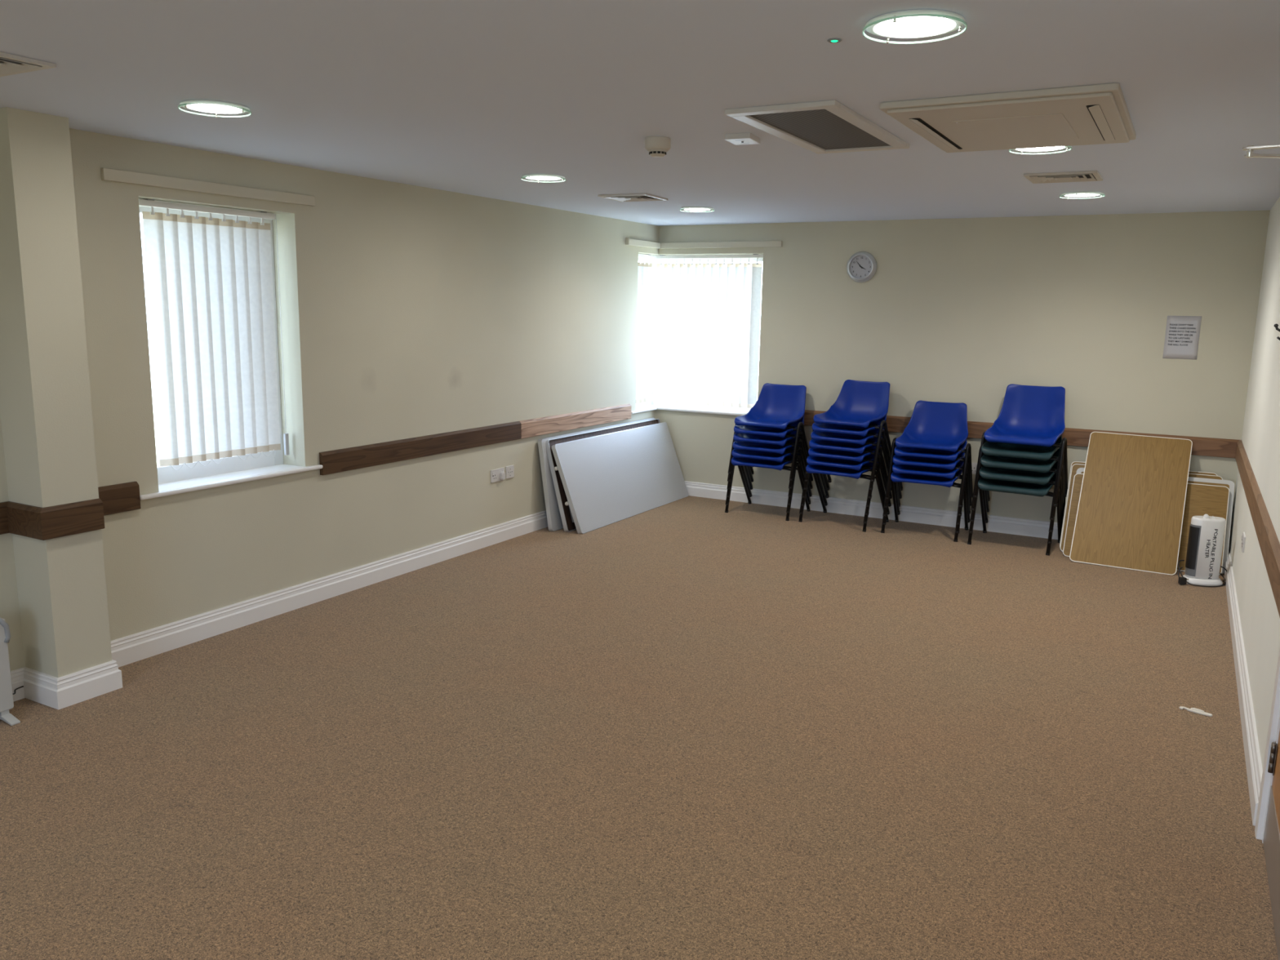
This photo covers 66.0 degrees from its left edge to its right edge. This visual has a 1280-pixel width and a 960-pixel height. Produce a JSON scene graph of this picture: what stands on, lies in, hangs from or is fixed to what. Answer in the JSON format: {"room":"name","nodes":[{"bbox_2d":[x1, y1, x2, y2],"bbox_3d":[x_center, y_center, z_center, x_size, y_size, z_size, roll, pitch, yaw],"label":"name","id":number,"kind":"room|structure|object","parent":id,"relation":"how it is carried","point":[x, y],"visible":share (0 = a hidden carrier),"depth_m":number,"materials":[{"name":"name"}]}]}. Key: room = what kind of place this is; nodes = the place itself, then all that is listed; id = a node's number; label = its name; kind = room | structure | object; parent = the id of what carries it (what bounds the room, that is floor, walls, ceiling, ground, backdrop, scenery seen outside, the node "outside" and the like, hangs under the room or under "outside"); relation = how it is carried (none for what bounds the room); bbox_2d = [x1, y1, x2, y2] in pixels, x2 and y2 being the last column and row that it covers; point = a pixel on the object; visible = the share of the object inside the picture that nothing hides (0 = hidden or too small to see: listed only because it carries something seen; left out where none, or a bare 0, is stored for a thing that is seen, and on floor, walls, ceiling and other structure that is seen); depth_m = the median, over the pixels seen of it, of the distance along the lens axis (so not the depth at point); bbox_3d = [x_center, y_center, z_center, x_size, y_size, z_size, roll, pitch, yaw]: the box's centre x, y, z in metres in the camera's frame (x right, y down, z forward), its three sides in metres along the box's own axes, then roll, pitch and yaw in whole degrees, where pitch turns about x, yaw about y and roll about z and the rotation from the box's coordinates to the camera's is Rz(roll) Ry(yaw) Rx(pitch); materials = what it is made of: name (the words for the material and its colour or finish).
{"room":"community hall","nodes":[
{"label":"community hall","id":0,"kind":"room"},
{"bbox_2d":[0,128,659,671],"bbox_3d":[-2.571,-0.330,4.491,0.340,2.400,10.600,7,11,28],"label":"wall","id":1,"kind":"structure","parent":0,"point":[408,311],"depth_m":5.73,"materials":[{"name":"beige paint"}]},
{"bbox_2d":[97,481,140,515],"bbox_3d":[-2.426,0.095,4.462,0.025,0.129,0.332,7,11,28],"label":"trim","id":2,"kind":"structure","parent":1,"relation":"attached to","point":[122,497],"depth_m":4.52,"materials":[{"name":"brown wood"}]},
{"bbox_2d":[100,168,315,205],"bbox_3d":[-2.059,-1.425,4.822,0.022,0.051,1.199,7,11,28],"label":"board","id":3,"kind":"object","parent":1,"relation":"attached to","point":[107,174],"visible":1,"depth_m":4.73,"materials":[{"name":"beige"}]},
{"bbox_2d":[138,205,322,500],"bbox_3d":[-2.208,-0.686,5.048,0.374,1.389,1.115,7,11,28],"label":"window","id":4,"kind":"structure","parent":1,"relation":"in","point":[233,469],"depth_m":5.16,"materials":[{"name":"white plastic"}]},
{"bbox_2d":[138,198,289,470],"bbox_3d":[-2.150,-0.726,5.035,0.044,1.305,0.812,7,11,28],"label":"vertical blind","id":5,"kind":"object","parent":4,"relation":"attached to","point":[210,284],"visible":0.99,"depth_m":5.00,"materials":[{"name":"white fabric"}]},
{"bbox_2d":[10,510,547,709],"bbox_3d":[-2.326,0.819,4.546,0.266,0.128,10.600,7,11,28],"label":"baseboard","id":6,"kind":"structure","parent":1,"relation":"attached to","point":[58,693],"depth_m":5.14,"materials":[{"name":"white paint"}]},
{"bbox_2d":[319,421,521,475],"bbox_3d":[-1.341,-0.228,6.389,0.025,0.129,1.901,7,11,28],"label":"trim","id":7,"kind":"structure","parent":1,"relation":"attached to","point":[339,460],"depth_m":6.22,"materials":[{"name":"brown wood"}]},
{"bbox_2d":[490,467,504,482],"bbox_3d":[-1.016,-0.035,7.039,0.012,0.090,0.152,7,11,28],"label":"double socket","id":8,"kind":"object","parent":1,"relation":"attached to","point":[495,473],"visible":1,"depth_m":7.02,"materials":[{"name":"white plastic"}]},
{"bbox_2d":[499,471,505,479],"bbox_3d":[-0.985,-0.030,7.067,0.023,0.060,0.042,7,11,28],"label":"plug adapter","id":9,"kind":"object","parent":8,"relation":"attached to","point":[502,475],"visible":1,"depth_m":7.05,"materials":[{"name":"white plastic"}]},
{"bbox_2d":[505,465,514,479],"bbox_3d":[-0.946,-0.059,7.166,0.010,0.090,0.092,7,11,28],"label":"plate","id":10,"kind":"object","parent":1,"relation":"attached to","point":[509,470],"visible":1,"depth_m":7.16,"materials":[{"name":"white plastic"}]},
{"bbox_2d":[520,404,631,439],"bbox_3d":[-0.483,-0.484,7.912,0.025,0.129,1.630,7,11,28],"label":"trim","id":11,"kind":"structure","parent":1,"relation":"attached to","point":[563,422],"depth_m":7.81,"materials":[{"name":"brown wood"}]},
{"bbox_2d":[625,237,660,248],"bbox_3d":[0.030,-2.048,8.516,0.034,0.059,0.565,7,11,28],"label":"board","id":12,"kind":"object","parent":1,"relation":"attached to","point":[628,241],"visible":1,"depth_m":8.46,"materials":[{"name":"beige"}]},
{"bbox_2d":[0,495,1278,959],"bbox_3d":[-0.404,1.150,3.576,5.414,0.120,11.300,7,11,28],"label":"floor","id":13,"kind":"structure","parent":0,"point":[686,728],"depth_m":3.69,"materials":[{"name":"brown carpet"}]},
{"bbox_2d":[0,617,23,725],"bbox_3d":[-2.700,0.777,3.822,0.238,0.449,0.701,7,11,28],"label":"heater","id":14,"kind":"object","parent":13,"relation":"on","point":[6,703],"visible":1,"depth_m":3.97,"materials":[{"name":"grey"}]},
{"bbox_2d":[0,106,111,677],"bbox_3d":[-2.463,-0.258,4.093,0.242,2.400,0.238,7,11,28],"label":"wall pier","id":15,"kind":"object","parent":13,"relation":"on","point":[46,411],"visible":0.77,"depth_m":4.00,"materials":[{"name":"beige paint"}]},
{"bbox_2d":[0,498,104,540],"bbox_3d":[-2.709,0.222,3.715,0.267,0.129,1.268,7,11,28],"label":"trim","id":16,"kind":"structure","parent":15,"relation":"attached to","point":[45,523],"depth_m":4.06,"materials":[{"name":"brown wood"}]},
{"bbox_2d":[537,417,654,531],"bbox_3d":[-0.283,-0.087,8.213,0.146,0.705,1.800,7,11,28],"label":"folding table","id":17,"kind":"object","parent":13,"relation":"on","point":[553,518],"visible":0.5,"depth_m":7.47,"materials":[{"name":"grey laminate"}]},
{"bbox_2d":[546,418,660,531],"bbox_3d":[-0.198,-0.081,8.227,0.222,0.699,1.795,7,11,28],"label":"folding table","id":18,"kind":"object","parent":13,"relation":"on","point":[568,523],"visible":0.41,"depth_m":7.52,"materials":[{"name":"grey laminate"}]},
{"bbox_2d":[551,422,688,533],"bbox_3d":[-0.113,-0.057,8.194,0.283,0.672,1.817,7,11,28],"label":"folding table","id":19,"kind":"object","parent":13,"relation":"on","point":[606,479],"visible":1,"depth_m":8.04,"materials":[{"name":"grey laminate"}]},
{"bbox_2d":[724,450,810,520],"bbox_3d":[1.082,-0.086,8.266,0.577,0.739,0.526,7,12,30],"label":"chair","id":20,"kind":"object","parent":13,"relation":"on","point":[773,464],"visible":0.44,"depth_m":8.17,"materials":[{"name":"blue"}]},
{"bbox_2d":[725,442,810,513],"bbox_3d":[1.085,-0.152,8.252,0.577,0.739,0.526,7,12,30],"label":"chair","id":21,"kind":"object","parent":20,"relation":"on","point":[774,456],"visible":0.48,"depth_m":8.14,"materials":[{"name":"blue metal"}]},
{"bbox_2d":[726,435,812,505],"bbox_3d":[1.092,-0.217,8.236,0.577,0.739,0.526,7,12,30],"label":"chair","id":22,"kind":"object","parent":21,"relation":"on","point":[766,447],"visible":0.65,"depth_m":8.13,"materials":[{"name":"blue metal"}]},
{"bbox_2d":[726,422,813,497],"bbox_3d":[1.096,-0.283,8.224,0.577,0.739,0.526,7,12,30],"label":"chair","id":23,"kind":"object","parent":22,"relation":"on","point":[758,438],"visible":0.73,"depth_m":8.11,"materials":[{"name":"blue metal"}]},
{"bbox_2d":[727,413,813,488],"bbox_3d":[1.097,-0.349,8.213,0.577,0.739,0.526,7,12,30],"label":"chair","id":24,"kind":"object","parent":23,"relation":"on","point":[768,431],"visible":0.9,"depth_m":8.09,"materials":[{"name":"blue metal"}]},
{"bbox_2d":[728,382,808,480],"bbox_3d":[1.102,-0.414,8.199,0.577,0.739,0.526,7,12,30],"label":"chair","id":25,"kind":"object","parent":24,"relation":"on","point":[776,406],"visible":0.98,"depth_m":8.29,"materials":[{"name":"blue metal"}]},
{"bbox_2d":[798,458,888,532],"bbox_3d":[1.655,-0.017,7.931,0.577,0.739,0.526,8,12,35],"label":"chair","id":26,"kind":"object","parent":13,"relation":"on","point":[814,469],"visible":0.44,"depth_m":7.84,"materials":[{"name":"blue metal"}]},
{"bbox_2d":[799,454,889,524],"bbox_3d":[1.658,-0.082,7.917,0.577,0.739,0.526,8,12,35],"label":"chair","id":27,"kind":"object","parent":26,"relation":"on","point":[833,462],"visible":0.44,"depth_m":7.82,"materials":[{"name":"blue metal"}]},
{"bbox_2d":[800,441,891,515],"bbox_3d":[1.669,-0.148,7.903,0.577,0.739,0.526,8,12,35],"label":"chair","id":28,"kind":"object","parent":27,"relation":"on","point":[813,452],"visible":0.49,"depth_m":7.81,"materials":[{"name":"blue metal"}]},
{"bbox_2d":[801,433,892,506],"bbox_3d":[1.673,-0.213,7.887,0.577,0.739,0.526,8,12,35],"label":"chair","id":29,"kind":"object","parent":28,"relation":"on","point":[832,445],"visible":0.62,"depth_m":7.79,"materials":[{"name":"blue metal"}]},
{"bbox_2d":[803,424,891,498],"bbox_3d":[1.684,-0.278,7.873,0.577,0.739,0.526,8,12,35],"label":"chair","id":30,"kind":"object","parent":29,"relation":"on","point":[836,437],"visible":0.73,"depth_m":7.77,"materials":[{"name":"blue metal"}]},
{"bbox_2d":[804,413,890,490],"bbox_3d":[1.690,-0.343,7.857,0.577,0.739,0.526,8,12,35],"label":"chair","id":31,"kind":"object","parent":30,"relation":"on","point":[840,428],"visible":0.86,"depth_m":7.75,"materials":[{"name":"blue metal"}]},
{"bbox_2d":[805,379,891,481],"bbox_3d":[1.699,-0.408,7.839,0.577,0.739,0.526,8,12,35],"label":"chair","id":32,"kind":"object","parent":31,"relation":"on","point":[859,403],"visible":0.98,"depth_m":7.92,"materials":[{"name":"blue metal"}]},
{"bbox_2d":[880,470,968,542],"bbox_3d":[2.231,0.046,7.635,0.577,0.739,0.526,6,11,27],"label":"chair","id":33,"kind":"object","parent":13,"relation":"on","point":[895,477],"visible":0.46,"depth_m":7.54,"materials":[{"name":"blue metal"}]},
{"bbox_2d":[882,455,969,533],"bbox_3d":[2.238,-0.019,7.619,0.577,0.739,0.526,6,11,27],"label":"chair","id":34,"kind":"object","parent":33,"relation":"on","point":[900,468],"visible":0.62,"depth_m":7.50,"materials":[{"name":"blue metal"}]},
{"bbox_2d":[882,448,970,524],"bbox_3d":[2.238,-0.085,7.607,0.577,0.739,0.526,6,11,27],"label":"chair","id":35,"kind":"object","parent":34,"relation":"on","point":[908,460],"visible":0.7,"depth_m":7.47,"materials":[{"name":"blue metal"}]},
{"bbox_2d":[884,440,972,515],"bbox_3d":[2.246,-0.151,7.595,0.577,0.739,0.526,6,11,27],"label":"chair","id":36,"kind":"object","parent":35,"relation":"on","point":[899,451],"visible":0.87,"depth_m":7.47,"materials":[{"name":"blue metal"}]},
{"bbox_2d":[884,400,973,507],"bbox_3d":[2.251,-0.216,7.580,0.577,0.739,0.526,6,11,27],"label":"chair","id":37,"kind":"object","parent":36,"relation":"on","point":[935,425],"visible":1,"depth_m":7.67,"materials":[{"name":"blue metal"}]},
{"bbox_2d":[967,473,1061,555],"bbox_3d":[2.801,0.079,7.279,0.577,0.817,0.515,7,12,32],"label":"chair","id":38,"kind":"object","parent":13,"relation":"on","point":[993,485],"visible":0.41,"depth_m":7.17,"materials":[{"name":"teal plastic"}]},
{"bbox_2d":[968,461,1062,544],"bbox_3d":[2.806,-0.005,7.262,0.577,0.817,0.515,7,12,32],"label":"chair","id":39,"kind":"object","parent":38,"relation":"on","point":[987,473],"visible":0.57,"depth_m":7.14,"materials":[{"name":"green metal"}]},
{"bbox_2d":[969,447,1064,532],"bbox_3d":[2.809,-0.090,7.245,0.577,0.817,0.515,7,12,32],"label":"chair","id":40,"kind":"object","parent":39,"relation":"on","point":[991,461],"visible":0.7,"depth_m":7.12,"materials":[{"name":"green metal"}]},
{"bbox_2d":[970,435,1065,519],"bbox_3d":[2.810,-0.176,7.231,0.577,0.817,0.515,7,12,32],"label":"chair","id":41,"kind":"object","parent":40,"relation":"on","point":[988,448],"visible":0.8,"depth_m":7.11,"materials":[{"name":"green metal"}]},
{"bbox_2d":[973,383,1067,506],"bbox_3d":[2.821,-0.272,7.209,0.577,0.817,0.515,7,12,31],"label":"chair","id":42,"kind":"object","parent":41,"relation":"on","point":[1029,415],"visible":0.99,"depth_m":7.28,"materials":[{"name":"blue plastic"}]},
{"bbox_2d":[1069,431,1192,574],"bbox_3d":[3.436,0.144,6.891,0.668,0.865,0.647,7,11,29],"label":"folding table","id":43,"kind":"object","parent":13,"relation":"on","point":[1130,513],"visible":1,"depth_m":6.87,"materials":[{"name":"brown wood"}]},
{"bbox_2d":[1059,461,1217,547],"bbox_3d":[3.557,0.233,7.048,0.950,0.624,0.340,7,11,28],"label":"folding table","id":44,"kind":"object","parent":13,"relation":"on","point":[1074,462],"visible":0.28,"depth_m":7.23,"materials":[{"name":"brown wood"}]},
{"bbox_2d":[1060,463,1222,551],"bbox_3d":[3.549,0.249,6.995,0.970,0.612,0.357,7,11,28],"label":"folding table","id":45,"kind":"object","parent":13,"relation":"on","point":[1074,468],"visible":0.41,"depth_m":7.19,"materials":[{"name":"brown wood"}]},
{"bbox_2d":[1062,473,1229,575],"bbox_3d":[3.520,0.297,6.874,0.980,0.561,0.366,7,11,28],"label":"folding table","id":46,"kind":"object","parent":13,"relation":"on","point":[1201,500],"visible":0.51,"depth_m":6.77,"materials":[{"name":"brown wood"}]},
{"bbox_2d":[1075,467,1234,573],"bbox_3d":[3.566,0.273,6.917,1.000,0.595,0.372,7,11,28],"label":"folding table","id":47,"kind":"object","parent":13,"relation":"on","point":[1229,484],"visible":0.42,"depth_m":6.75,"materials":[{"name":"brown wood"}]},
{"bbox_2d":[1178,706,1212,716],"bbox_3d":[2.421,1.004,4.290,0.129,0.012,0.033,10,13,40],"label":"paper scrap","id":48,"kind":"object","parent":13,"relation":"on","point":[1198,711],"visible":1,"depth_m":4.28,"materials":[{"name":"beige paper"}]},
{"bbox_2d":[1177,514,1226,586],"bbox_3d":[3.628,0.442,6.313,0.334,0.455,0.184,3,10,9],"label":"heater","id":49,"kind":"object","parent":13,"relation":"on","point":[1206,532],"visible":0.97,"depth_m":6.28,"materials":[{"name":"white plastic"}]},
{"bbox_2d":[1184,523,1201,576],"bbox_3d":[3.540,0.448,6.324,0.025,0.333,0.091,-1,10,-10],"label":"grille","id":50,"kind":"object","parent":49,"relation":"attached to","point":[1193,557],"depth_m":6.30,"materials":[{"name":"grey"}]},
{"bbox_2d":[0,0,1279,226],"bbox_3d":[-0.360,-1.346,3.133,5.414,0.150,11.300,7,11,28],"label":"ceiling","id":51,"kind":"structure","parent":0,"point":[472,97],"depth_m":3.21,"materials":[{"name":"white paint"}]},
{"bbox_2d":[0,51,56,76],"bbox_3d":[-2.019,-1.258,2.946,0.344,0.015,0.344,7,11,28],"label":"ceiling vent","id":52,"kind":"object","parent":51,"relation":"in","point":[10,64],"visible":1,"depth_m":3.00,"materials":[{"name":"white plastic"}]},
{"bbox_2d":[177,99,251,117],"bbox_3d":[-1.568,-1.368,3.636,0.250,0.023,0.250,7,11,28],"label":"recessed light","id":53,"kind":"object","parent":51,"relation":"in","point":[215,107],"visible":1,"depth_m":3.63,"materials":[{"name":"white glass"}]},
{"bbox_2d":[186,104,241,113],"bbox_3d":[-1.568,-1.375,3.635,0.196,0.007,0.196,7,11,28],"label":"diffuser","id":54,"kind":"object","parent":53,"relation":"attached to","point":[213,108],"depth_m":3.65,"materials":[{"name":"white plastic"}]},
{"bbox_2d":[520,173,565,182],"bbox_3d":[-0.537,-1.678,5.486,0.250,0.023,0.250,7,11,28],"label":"recessed light","id":55,"kind":"object","parent":51,"relation":"in","point":[538,177],"visible":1,"depth_m":5.48,"materials":[{"name":"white glass"}]},
{"bbox_2d":[526,177,559,180],"bbox_3d":[-0.537,-1.686,5.484,0.196,0.007,0.196,7,11,28],"label":"diffuser","id":56,"kind":"object","parent":55,"relation":"attached to","point":[530,178],"depth_m":5.52,"materials":[{"name":"white plastic"}]},
{"bbox_2d":[597,193,667,201],"bbox_3d":[-0.043,-1.843,6.433,0.344,0.015,0.344,6,11,24],"label":"ceiling vent","id":57,"kind":"object","parent":51,"relation":"in","point":[628,197],"visible":1,"depth_m":6.39,"materials":[{"name":"white plastic"}]},
{"bbox_2d":[644,136,671,157],"bbox_3d":[0.075,-1.409,4.176,0.108,0.075,0.108,7,11,28],"label":"smoke detector","id":58,"kind":"object","parent":51,"relation":"attached to","point":[656,146],"visible":1,"depth_m":4.14,"materials":[{"name":"beige plastic"}]},
{"bbox_2d":[680,206,714,212],"bbox_3d":[0.412,-1.950,7.109,0.250,0.023,0.250,7,11,28],"label":"recessed light","id":59,"kind":"object","parent":51,"relation":"in","point":[687,208],"visible":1,"depth_m":7.06,"materials":[{"name":"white glass"}]},
{"bbox_2d":[685,208,706,210],"bbox_3d":[0.412,-1.957,7.108,0.196,0.007,0.196,7,11,28],"label":"diffuser","id":60,"kind":"object","parent":59,"relation":"attached to","point":[686,209],"depth_m":7.14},
{"bbox_2d":[724,133,760,145],"bbox_3d":[0.425,-1.411,4.083,0.110,0.026,0.150,5,11,23],"label":"sensor box","id":61,"kind":"object","parent":51,"relation":"attached to","point":[737,139],"visible":1,"depth_m":4.04,"materials":[{"name":"white plastic"}]},
{"bbox_2d":[724,99,909,154],"bbox_3d":[0.727,-1.372,3.868,0.410,0.018,1.010,7,11,28],"label":"ceiling vent","id":62,"kind":"object","parent":51,"relation":"in","point":[824,126],"visible":1,"depth_m":3.77,"materials":[{"name":"white plastic"}]},
{"bbox_2d":[827,38,841,43],"bbox_3d":[0.512,-1.156,2.593,0.037,0.006,0.037,7,11,28],"label":"recessed light","id":63,"kind":"object","parent":51,"relation":"in","point":[831,40],"visible":1,"depth_m":2.59,"materials":[{"name":"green plastic"}]},
{"bbox_2d":[862,8,967,44],"bbox_3d":[0.677,-1.115,2.431,0.250,0.023,0.250,7,11,28],"label":"recessed light","id":64,"kind":"object","parent":51,"relation":"in","point":[918,23],"visible":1,"depth_m":2.42,"materials":[{"name":"white glass"}]},
{"bbox_2d":[873,16,955,36],"bbox_3d":[0.677,-1.123,2.430,0.196,0.007,0.196,7,11,28],"label":"diffuser","id":65,"kind":"object","parent":64,"relation":"attached to","point":[921,26],"depth_m":2.44,"materials":[{"name":"white plastic"}]},
{"bbox_2d":[879,83,1136,152],"bbox_3d":[1.384,-1.304,3.625,0.744,0.044,1.000,7,11,28],"label":"air conditioner","id":66,"kind":"object","parent":51,"relation":"attached to","point":[1098,113],"visible":1,"depth_m":3.43,"materials":[{"name":"beige plastic"}]},
{"bbox_2d":[1008,146,1071,155],"bbox_3d":[1.701,-1.409,4.189,0.250,0.023,0.250,7,11,28],"label":"recessed light","id":67,"kind":"object","parent":51,"relation":"in","point":[1044,148],"visible":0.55,"depth_m":4.24,"materials":[{"name":"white glass"}]},
{"bbox_2d":[1016,146,1064,151],"bbox_3d":[1.701,-1.417,4.187,0.196,0.007,0.196,7,11,28],"label":"diffuser","id":68,"kind":"object","parent":67,"relation":"attached to","point":[1045,148],"depth_m":4.23,"materials":[{"name":"white plastic"}]},
{"bbox_2d":[1023,170,1102,183],"bbox_3d":[2.198,-1.569,5.111,0.344,0.015,0.344,7,11,28],"label":"ceiling vent","id":69,"kind":"object","parent":51,"relation":"in","point":[1089,175],"visible":1,"depth_m":5.08,"materials":[{"name":"beige"}]},
{"bbox_2d":[1058,191,1105,199],"bbox_3d":[2.620,-1.686,5.840,0.250,0.023,0.250,7,11,28],"label":"recessed light","id":70,"kind":"object","parent":51,"relation":"in","point":[1082,193],"visible":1,"depth_m":5.82,"materials":[{"name":"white glass"}]},
{"bbox_2d":[1066,194,1097,196],"bbox_3d":[2.620,-1.694,5.839,0.196,0.007,0.196,7,11,28],"label":"diffuser","id":71,"kind":"object","parent":70,"relation":"attached to","point":[1067,195],"depth_m":5.88,"materials":[{"name":"white plastic"}]},
{"bbox_2d":[652,209,1270,522],"bbox_3d":[2.233,-0.876,8.038,5.254,2.400,0.340,7,11,28],"label":"wall","id":72,"kind":"structure","parent":0,"point":[957,310],"depth_m":7.50,"materials":[{"name":"beige paint"}]},
{"bbox_2d":[631,255,763,415],"bbox_3d":[0.458,-1.285,8.684,1.455,1.389,0.833,7,11,28],"label":"window","id":73,"kind":"structure","parent":72,"relation":"in","point":[648,406],"depth_m":8.99,"materials":[{"name":"white plastic"}]},
{"bbox_2d":[635,253,653,406],"bbox_3d":[-0.007,-1.335,8.844,0.044,1.362,0.430,7,11,28],"label":"vertical blind","id":74,"kind":"object","parent":73,"relation":"attached to","point":[644,269],"visible":0.61,"depth_m":8.91,"materials":[{"name":"white fabric"}]},
{"bbox_2d":[651,253,763,410],"bbox_3d":[0.590,-1.318,8.809,1.070,1.362,0.061,7,11,28],"label":"vertical blind","id":75,"kind":"object","parent":73,"relation":"attached to","point":[708,315],"visible":0.97,"depth_m":8.80,"materials":[{"name":"white fabric"}]},
{"bbox_2d":[657,240,782,248],"bbox_3d":[0.673,-2.030,8.507,1.172,0.049,0.034,7,11,28],"label":"board","id":76,"kind":"object","parent":72,"relation":"attached to","point":[758,243],"visible":1,"depth_m":8.47,"materials":[{"name":"beige wood"}]},
{"bbox_2d":[846,251,876,282],"bbox_3d":[1.780,-1.714,7.928,0.248,0.248,0.047,7,11,28],"label":"wall clock","id":77,"kind":"object","parent":72,"relation":"attached to","point":[861,267],"visible":1,"depth_m":7.92,"materials":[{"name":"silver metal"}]},
{"bbox_2d":[684,480,1057,539],"bbox_3d":[2.143,0.271,8.070,4.614,0.128,0.024,7,11,28],"label":"baseboard","id":78,"kind":"structure","parent":72,"relation":"attached to","point":[1000,524],"depth_m":8.16,"materials":[{"name":"white paint"}]},
{"bbox_2d":[971,462,977,474],"bbox_3d":[2.658,-0.087,7.727,0.150,0.090,0.012,7,11,28],"label":"wall socket","id":79,"kind":"object","parent":72,"relation":"attached to","point":[974,465],"visible":0.15,"depth_m":7.74,"materials":[{"name":"white plastic"}]},
{"bbox_2d":[804,409,1239,457],"bbox_3d":[2.649,-0.387,7.674,3.484,0.129,0.025,7,11,28],"label":"trim","id":80,"kind":"structure","parent":72,"relation":"attached to","point":[1206,446],"depth_m":7.31,"materials":[{"name":"brown wood"}]},
{"bbox_2d":[1162,315,1201,359],"bbox_3d":[3.812,-1.002,6.928,0.212,0.300,0.004,7,11,28],"label":"notice","id":81,"kind":"object","parent":72,"relation":"attached to","point":[1182,335],"visible":1,"depth_m":6.93,"materials":[{"name":"grey paper"}]},
{"bbox_2d":[1229,196,1279,768],"bbox_3d":[1.719,0.159,2.156,0.250,2.400,10.600,7,11,28],"label":"wall","id":82,"kind":"structure","parent":0,"point":[1260,619],"depth_m":4.94,"materials":[{"name":"beige paint"}]},
{"bbox_2d":[1240,532,1245,552],"bbox_3d":[3.379,0.347,5.521,0.012,0.088,0.150,7,11,28],"label":"wall socket","id":83,"kind":"object","parent":82,"relation":"attached to","point":[1243,536],"visible":1,"depth_m":5.46,"materials":[{"name":"white plastic"}]},
{"bbox_2d":[1224,545,1262,826],"bbox_3d":[3.123,0.804,5.159,0.024,0.128,4.245,7,11,28],"label":"baseboard","id":84,"kind":"structure","parent":82,"relation":"attached to","point":[1251,749],"depth_m":4.21,"materials":[{"name":"white paint"}]},
{"bbox_2d":[1235,440,1279,617],"bbox_3d":[3.135,0.090,5.032,0.025,0.129,4.245,7,11,28],"label":"trim","id":85,"kind":"structure","parent":82,"relation":"attached to","point":[1269,544],"depth_m":4.30,"materials":[{"name":"brown wood"}]},
{"bbox_2d":[1242,144,1279,959],"bbox_3d":[1.770,0.195,2.716,0.427,2.135,1.075,7,11,28],"label":"door","id":86,"kind":"structure","parent":82,"relation":"in","point":[1267,828],"depth_m":3.13,"materials":[{"name":"brown wood"}]},
{"bbox_2d":[1273,324,1279,340],"bbox_3d":[2.907,-0.670,4.480,0.049,0.081,0.024,7,11,28],"label":"coat hook","id":87,"kind":"object","parent":82,"relation":"attached to","point":[1276,326],"visible":1,"depth_m":4.48,"materials":[{"name":"black plastic"}]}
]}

